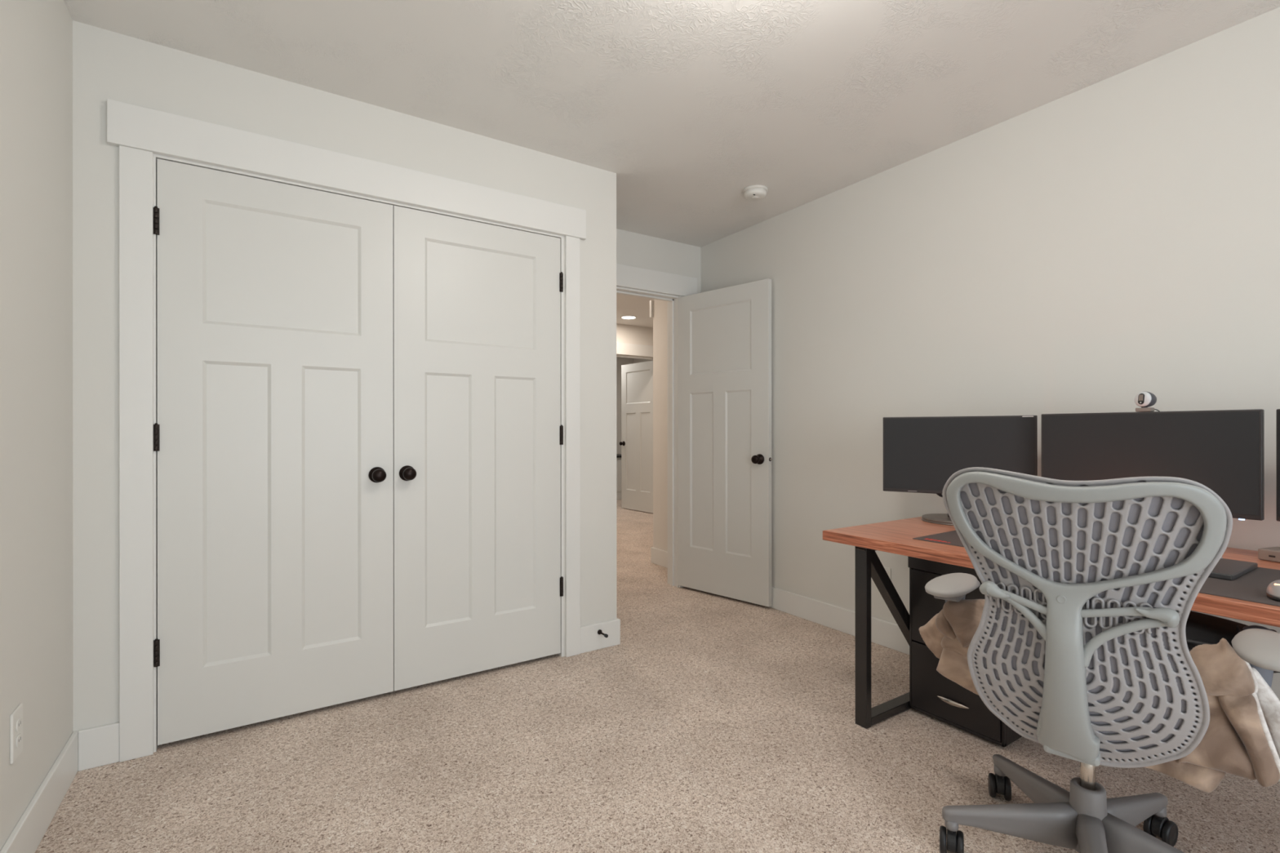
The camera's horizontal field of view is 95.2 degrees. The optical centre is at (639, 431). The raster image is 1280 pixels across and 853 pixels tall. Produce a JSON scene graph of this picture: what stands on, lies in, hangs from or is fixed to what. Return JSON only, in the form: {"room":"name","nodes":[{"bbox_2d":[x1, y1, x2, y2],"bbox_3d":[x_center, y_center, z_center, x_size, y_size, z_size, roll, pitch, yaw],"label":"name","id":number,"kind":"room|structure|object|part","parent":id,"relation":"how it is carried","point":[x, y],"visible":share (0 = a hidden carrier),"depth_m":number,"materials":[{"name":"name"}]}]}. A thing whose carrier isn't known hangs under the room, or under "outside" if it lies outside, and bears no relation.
{"room":"home office","nodes":[
{"label":"home office","id":0,"kind":"room"},
{"bbox_2d":[0,0,73,850],"bbox_3d":[-0.745,-0.116,0.114,0.120,2.440,5.848,0,0,-33],"label":"wall","id":1,"kind":"structure","parent":0,"point":[37,668],"depth_m":1.56,"materials":[{"name":"white paint"}]},
{"bbox_2d":[9,703,22,764],"bbox_3d":[-1.539,0.746,1.444,0.009,0.120,0.074,0,0,-33],"label":"outlet","id":2,"kind":"object","parent":1,"relation":"attached to","point":[16,717],"visible":1,"depth_m":1.43,"materials":[{"name":"white plastic"}]},
{"bbox_2d":[16,717,22,732],"bbox_3d":[-1.537,0.726,1.446,0.003,0.027,0.034,0,0,-33],"label":"socket","id":3,"kind":"object","parent":2,"relation":"attached to","point":[19,720],"depth_m":1.44,"materials":[{"name":"white plastic"}]},
{"bbox_2d":[16,733,22,747],"bbox_3d":[-1.537,0.765,1.446,0.003,0.027,0.034,0,0,-33],"label":"socket","id":4,"kind":"object","parent":2,"relation":"attached to","point":[19,735],"depth_m":1.44,"materials":[{"name":"white plastic"}]},
{"bbox_2d":[0,730,78,852],"bbox_3d":[-0.493,1.038,-0.146,0.014,0.130,4.898,0,0,-33],"label":"baseboard","id":5,"kind":"structure","parent":1,"relation":"attached to","point":[27,835],"depth_m":1.61,"materials":[{"name":"white paint"}]},
{"bbox_2d":[72,20,617,731],"bbox_3d":[-1.177,-0.116,2.760,2.059,2.440,0.710,0,0,-33],"label":"wall","id":6,"kind":"structure","parent":0,"point":[107,64],"depth_m":2.06,"materials":[{"name":"white paint"}]},
{"bbox_2d":[78,722,119,771],"bbox_3d":[-1.784,1.040,1.928,0.102,0.130,0.014,0,0,-33],"label":"baseboard","id":7,"kind":"structure","parent":6,"relation":"attached to","point":[98,746],"depth_m":1.92,"materials":[{"name":"white paint"}]},
{"bbox_2d":[153,158,393,745],"bbox_3d":[-1.343,0.071,2.208,0.774,2.026,0.104,0,0,-33],"label":"door","id":8,"kind":"structure","parent":6,"relation":"in","point":[273,430],"depth_m":2.20,"materials":[{"name":"white paint"}]},
{"bbox_3d":[-1.061,0.179,2.372,0.065,0.065,0.069,0,0,-33],"label":"knob","id":9,"kind":"part","parent":8,"relation":"part of","materials":[{"name":"brown metal"}]},
{"bbox_2d":[106,98,586,762],"bbox_3d":[-1.050,0.003,2.474,1.782,2.202,0.146,0,0,-33],"label":"door frame","id":10,"kind":"structure","parent":6,"relation":"attached to","point":[135,165],"depth_m":2.01,"materials":[{"name":"white paint"}]},
{"bbox_2d":[393,205,563,691],"bbox_3d":[-0.692,0.071,2.635,0.774,2.026,0.104,0,0,-33],"label":"door","id":11,"kind":"structure","parent":6,"relation":"in","point":[478,430],"depth_m":2.62,"materials":[{"name":"white paint"}]},
{"bbox_3d":[-0.964,0.177,2.436,0.065,0.065,0.069,0,0,-33],"label":"knob","id":12,"kind":"part","parent":11,"relation":"part of","materials":[{"name":"brown metal"}]},
{"bbox_2d":[580,617,620,653],"bbox_3d":[-0.392,1.038,3.253,0.235,0.130,0.704,0,0,-33],"label":"baseboard","id":13,"kind":"structure","parent":6,"relation":"attached to","point":[590,641],"depth_m":2.96,"materials":[{"name":"white paint"}]},
{"bbox_2d":[597,629,608,637],"bbox_3d":[-0.183,1.015,2.923,0.025,0.025,0.077,0,0,-33],"label":"door stop","id":14,"kind":"object","parent":6,"relation":"attached to","point":[599,632],"visible":1,"depth_m":2.93,"materials":[{"name":"brown metal"}]},
{"bbox_3d":[-0.189,1.015,2.931,0.025,0.025,0.058,0,0,-33],"label":"rod","id":15,"kind":"part","parent":14,"relation":"part of","materials":[{"name":"brown metal"}]},
{"bbox_2d":[616,356,633,453],"bbox_3d":[-0.616,-0.116,8.690,2.700,2.440,2.530,0,0,-33],"label":"wall","id":16,"kind":"structure","parent":0,"point":[620,361],"depth_m":10.23,"materials":[{"name":"white paint"}]},
{"bbox_2d":[616,323,653,346],"bbox_3d":[-0.446,-0.117,7.218,4.030,2.440,0.120,0,0,-33],"label":"wall","id":17,"kind":"structure","parent":0,"point":[627,334],"depth_m":7.39,"materials":[{"name":"white paint"}]},
{"bbox_2d":[616,342,653,359],"bbox_3d":[-0.118,0.002,7.419,1.300,2.202,0.150,0,0,-33],"label":"door frame","id":18,"kind":"structure","parent":17,"relation":"attached to","point":[623,348],"depth_m":7.38,"materials":[{"name":"white paint"}]},
{"bbox_2d":[619,360,653,513],"bbox_3d":[-0.041,0.075,8.031,0.104,2.033,0.762,0,0,-38],"label":"door","id":19,"kind":"structure","parent":17,"relation":"in","point":[636,443],"depth_m":8.05,"materials":[{"name":"white paint"}]},
{"bbox_3d":[-0.257,0.173,8.277,0.069,0.065,0.065,0,0,-38],"label":"knob","id":20,"kind":"part","parent":19,"relation":"part of","materials":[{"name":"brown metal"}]},
{"bbox_2d":[633,358,653,363],"bbox_3d":[1.082,-0.118,8.671,0.120,2.440,5.485,0,0,-33],"label":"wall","id":21,"kind":"structure","parent":0,"point":[635,360],"depth_m":10.22,"materials":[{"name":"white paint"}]},
{"bbox_2d":[35,499,1279,852],"bbox_3d":[0.367,1.128,4.366,7.000,0.050,12.300,0,0,-33],"label":"floor","id":22,"kind":"structure","parent":0,"point":[715,723],"depth_m":1.89,"materials":[{"name":"carpet"}]},
{"bbox_2d":[616,453,621,500],"bbox_3d":[-0.712,0.749,9.512,1.240,0.710,0.650,0,0,-33],"label":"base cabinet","id":23,"kind":"object","parent":22,"relation":"on","point":[618,455],"visible":0.15,"depth_m":9.39,"materials":[{"name":"white paint"}]},
{"bbox_2d":[616,453,621,457],"bbox_3d":[-0.712,0.409,9.512,1.240,0.030,0.650,0,0,-33],"label":"countertop","id":24,"kind":"structure","parent":23,"relation":"on","point":[618,455],"depth_m":9.38,"materials":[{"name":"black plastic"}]},
{"bbox_3d":[-0.220,0.713,9.472,0.360,0.500,0.015,0,0,-33],"label":"cabinet door","id":25,"kind":"part","parent":23,"relation":"part of","materials":[{"name":"white paint"}]},
{"bbox_2d":[907,556,1022,747],"bbox_3d":[1.345,0.776,2.281,0.484,0.628,0.356,0,0,-33],"label":"file cabinet","id":26,"kind":"object","parent":22,"relation":"on","point":[931,694],"visible":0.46,"depth_m":2.21,"materials":[{"name":"black"}]},
{"bbox_3d":[1.163,0.679,2.161,0.018,0.278,0.326,0,0,-33],"label":"drawer","id":27,"kind":"part","parent":26,"relation":"part of","materials":[{"name":"black"}]},
{"bbox_3d":[1.149,0.999,2.152,0.014,0.020,0.118,0,0,-33],"label":"handle","id":28,"kind":"part","parent":26,"relation":"part of","materials":[{"name":"silver metal"}]},
{"bbox_3d":[1.163,0.949,2.161,0.018,0.252,0.326,0,0,-33],"label":"drawer","id":29,"kind":"part","parent":26,"relation":"part of","materials":[{"name":"black wood"}]},
{"bbox_2d":[822,516,1279,728],"bbox_3d":[1.518,0.741,1.768,0.842,0.722,1.693,0,0,-33],"label":"desk","id":30,"kind":"object","parent":22,"relation":"on","point":[895,536],"visible":0.47,"depth_m":2.17,"materials":[{"name":"brown wood"}]},
{"bbox_3d":[1.125,0.760,2.379,0.720,0.684,0.050,0,0,-33],"label":"leg frame","id":31,"kind":"part","parent":30,"relation":"part of","materials":[{"name":"black metal"}]},
{"bbox_2d":[912,530,964,546],"bbox_3d":[1.154,0.379,2.042,0.296,0.003,0.250,0,0,-34],"label":"mouse pad","id":32,"kind":"object","parent":30,"relation":"on","point":[951,538],"visible":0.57,"depth_m":2.06,"materials":[{"name":"grey"}]},
{"bbox_2d":[883,415,1037,525],"bbox_3d":[1.332,0.160,2.454,0.554,0.441,0.250,0,0,33],"label":"monitor","id":33,"kind":"object","parent":30,"relation":"on","point":[921,455],"visible":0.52,"depth_m":2.40,"materials":[{"name":"grey plastic"}]},
{"bbox_2d":[1041,408,1264,520],"bbox_3d":[1.733,0.158,1.990,0.250,0.444,0.573,0,0,-33],"label":"monitor","id":34,"kind":"object","parent":30,"relation":"on","point":[1221,451],"visible":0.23,"depth_m":1.87,"materials":[{"name":"grey plastic"}]},
{"bbox_2d":[1134,391,1159,412],"bbox_3d":[1.682,-0.078,1.935,0.068,0.107,0.052,0,0,-17],"label":"webcam","id":35,"kind":"object","parent":34,"relation":"attached to","point":[1144,400],"visible":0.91,"depth_m":1.92,"materials":[{"name":"white plastic"}]},
{"bbox_3d":[1.655,-0.107,1.927,0.008,0.036,0.018,6,-2,-15],"label":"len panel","id":36,"kind":"part","parent":35,"relation":"part of","materials":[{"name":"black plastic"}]},
{"bbox_2d":[1199,567,1279,606],"bbox_3d":[1.560,0.378,1.429,0.472,0.003,0.700,0,0,-33],"label":"desk mat","id":37,"kind":"object","parent":30,"relation":"on","point":[1251,586],"visible":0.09,"depth_m":1.42,"materials":[{"name":"grey leather"}]},
{"bbox_2d":[1208,558,1257,580],"bbox_3d":[1.519,0.370,1.656,0.250,0.015,0.280,0,0,-33],"label":"trackpad","id":38,"kind":"object","parent":37,"relation":"on","point":[1225,569],"visible":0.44,"depth_m":1.54,"materials":[{"name":"grey"}]},
{"bbox_2d":[1266,579,1279,602],"bbox_3d":[1.463,0.357,1.316,0.120,0.039,0.072,0,0,-41],"label":"mouse","id":39,"kind":"object","parent":37,"relation":"on","point":[1273,591],"visible":1,"depth_m":1.31,"materials":[{"name":"white plastic"}]},
{"bbox_2d":[1257,546,1279,562],"bbox_3d":[1.888,0.362,1.676,0.091,0.033,0.137,0,0,-17],"label":"dock","id":40,"kind":"object","parent":30,"relation":"on","point":[1273,553],"visible":1,"depth_m":1.71,"materials":[{"name":"silver plastic"}]},
{"bbox_2d":[1275,408,1279,521],"bbox_3d":[2.043,0.158,1.449,0.326,0.444,0.542,0,0,-9],"label":"monitor","id":41,"kind":"object","parent":30,"relation":"on","point":[1277,411],"visible":1,"depth_m":1.69,"materials":[{"name":"grey plastic"}]},
{"bbox_2d":[924,466,1279,852],"bbox_3d":[1.091,0.591,1.428,0.701,1.020,0.683,0,0,40],"label":"office chair","id":42,"kind":"object","parent":22,"relation":"on","point":[1078,646],"visible":1,"depth_m":1.23,"materials":[{"name":"grey plastic"}]},
{"bbox_3d":[0.797,0.355,1.315,0.061,0.034,0.029,0,0,40],"label":"lumbar knob","id":43,"kind":"part","parent":42,"relation":"part of","materials":[{"name":"grey plastic"}]},
{"bbox_3d":[0.935,0.979,1.481,0.310,0.106,0.060,0,0,13],"label":"leg","id":44,"kind":"part","parent":42,"relation":"part of","materials":[{"name":"grey plastic"}]},
{"bbox_3d":[0.841,0.402,1.284,0.020,0.100,0.122,0,0,-45],"label":"lumbar arm","id":45,"kind":"part","parent":42,"relation":"part of","materials":[{"name":"grey plastic"}]},
{"bbox_3d":[1.090,0.979,1.616,0.060,0.106,0.310,0,0,-5],"label":"leg","id":46,"kind":"part","parent":42,"relation":"part of","materials":[{"name":"grey plastic"}]},
{"bbox_3d":[0.911,0.400,1.238,0.469,0.621,0.163,0,0,40],"label":"frame","id":47,"kind":"part","parent":42,"relation":"part of","materials":[{"name":"grey plastic"}]},
{"bbox_3d":[1.016,0.979,1.292,0.060,0.106,0.310,0,0,31],"label":"leg","id":48,"kind":"part","parent":42,"relation":"part of","materials":[{"name":"grey plastic"}]},
{"bbox_2d":[919,599,1279,792],"bbox_3d":[1.098,0.636,1.470,0.767,0.357,0.136,0,0,42],"label":"blanket","id":49,"kind":"object","parent":42,"relation":"on","point":[1242,738],"visible":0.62,"depth_m":1.27,"materials":[{"name":"beige fabric"}]},
{"bbox_3d":[0.969,0.418,1.175,0.154,0.142,0.023,0,0,35],"label":"lumbar arm","id":50,"kind":"part","parent":42,"relation":"part of","materials":[{"name":"grey plastic"}]},
{"bbox_3d":[1.009,0.361,1.140,0.066,0.038,0.032,0,0,40],"label":"lumbar knob","id":51,"kind":"part","parent":42,"relation":"part of","materials":[{"name":"grey plastic"}]},
{"bbox_3d":[1.319,0.576,1.346,0.206,0.285,0.053,0,0,40],"label":"arm post","id":52,"kind":"part","parent":42,"relation":"part of","materials":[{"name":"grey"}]},
{"bbox_2d":[616,228,700,296],"bbox_3d":[-0.877,-0.116,3.452,3.318,2.440,0.120,0,0,-33],"label":"wall","id":53,"kind":"structure","parent":0,"point":[633,249],"depth_m":4.04,"materials":[{"name":"white paint"}]},
{"bbox_2d":[616,263,697,587],"bbox_3d":[-0.066,0.002,3.971,1.045,2.202,0.150,0,0,-33],"label":"door frame","id":54,"kind":"structure","parent":53,"relation":"attached to","point":[672,300],"depth_m":4.15,"materials":[{"name":"white paint"}]},
{"bbox_2d":[677,278,772,607],"bbox_3d":[0.543,0.071,3.875,0.759,2.027,0.173,0,0,44],"label":"door","id":55,"kind":"structure","parent":53,"relation":"in","point":[724,335],"depth_m":3.83,"materials":[{"name":"white paint"}]},
{"bbox_3d":[0.725,0.174,3.625,0.065,0.065,0.069,0,0,44],"label":"knob","id":56,"kind":"part","parent":55,"relation":"part of","materials":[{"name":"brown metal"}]},
{"bbox_2d":[653,299,667,551],"bbox_3d":[1.457,-0.118,5.417,2.822,2.440,0.607,0,0,-33],"label":"wall","id":57,"kind":"structure","parent":0,"point":[660,307],"depth_m":4.82,"materials":[{"name":"white paint"}]},
{"bbox_2d":[649,300,653,317],"bbox_3d":[0.555,-1.028,5.205,1.118,0.143,0.026,0,0,-33],"label":"door frame","id":58,"kind":"structure","parent":57,"relation":"attached to","point":[651,301],"depth_m":4.89,"materials":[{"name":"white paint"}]},
{"bbox_2d":[651,546,667,568],"bbox_3d":[1.401,1.037,5.400,2.736,0.130,0.601,0,0,-33],"label":"baseboard","id":59,"kind":"structure","parent":57,"relation":"attached to","point":[659,557],"depth_m":4.79,"materials":[{"name":"white paint"}]},
{"bbox_2d":[63,0,1279,328],"bbox_3d":[0.365,-1.367,4.366,7.000,0.060,12.300,0,0,-33],"label":"ceiling","id":60,"kind":"structure","parent":0,"point":[691,104],"depth_m":2.14,"materials":[{"name":"white paint"}]},
{"bbox_2d":[620,315,636,319],"bbox_3d":[-0.132,-1.333,6.838,0.190,0.008,0.190,0,0,-33],"label":"recessed light","id":61,"kind":"object","parent":60,"relation":"in","point":[622,317],"visible":1,"depth_m":6.81,"materials":[{"name":"white plastic"}]},
{"bbox_2d":[622,316,635,319],"bbox_3d":[-0.132,-1.330,6.838,0.160,0.002,0.160,0,0,-33],"label":"diffuser","id":62,"kind":"object","parent":61,"relation":"attached to","point":[624,317],"depth_m":6.85,"materials":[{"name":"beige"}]},
{"bbox_2d":[742,184,768,200],"bbox_3d":[0.639,-1.313,3.236,0.136,0.048,0.136,0,0,-33],"label":"smoke detector","id":63,"kind":"object","parent":60,"relation":"attached to","point":[757,192],"visible":1,"depth_m":3.20,"materials":[{"name":"white plastic"}]},
{"bbox_2d":[700,7,1279,700],"bbox_3d":[2.063,-0.118,1.884,0.120,2.440,5.728,0,0,-33],"label":"wall","id":64,"kind":"structure","parent":0,"point":[1095,247],"depth_m":2.43,"materials":[{"name":"white paint"}]},
{"bbox_2d":[883,566,891,580],"bbox_3d":[1.254,0.757,3.001,0.009,0.120,0.074,0,0,-33],"label":"outlet","id":65,"kind":"object","parent":64,"relation":"attached to","point":[888,571],"visible":0.02,"depth_m":2.97,"materials":[{"name":"white plastic"}]},
{"bbox_2d":[768,586,1279,782],"bbox_3d":[1.981,1.036,1.889,0.014,0.130,5.588,0,0,-33],"label":"baseboard","id":66,"kind":"structure","parent":64,"relation":"attached to","point":[883,633],"depth_m":3.26,"materials":[{"name":"white paint"}]},
{"bbox_2d":[1185,610,1279,673],"bbox_3d":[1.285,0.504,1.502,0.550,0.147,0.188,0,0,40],"label":"file cabinet","id":67,"kind":"object","parent":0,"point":[1201,628],"visible":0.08,"depth_m":1.39,"materials":[{"name":"black metal"}]}
]}

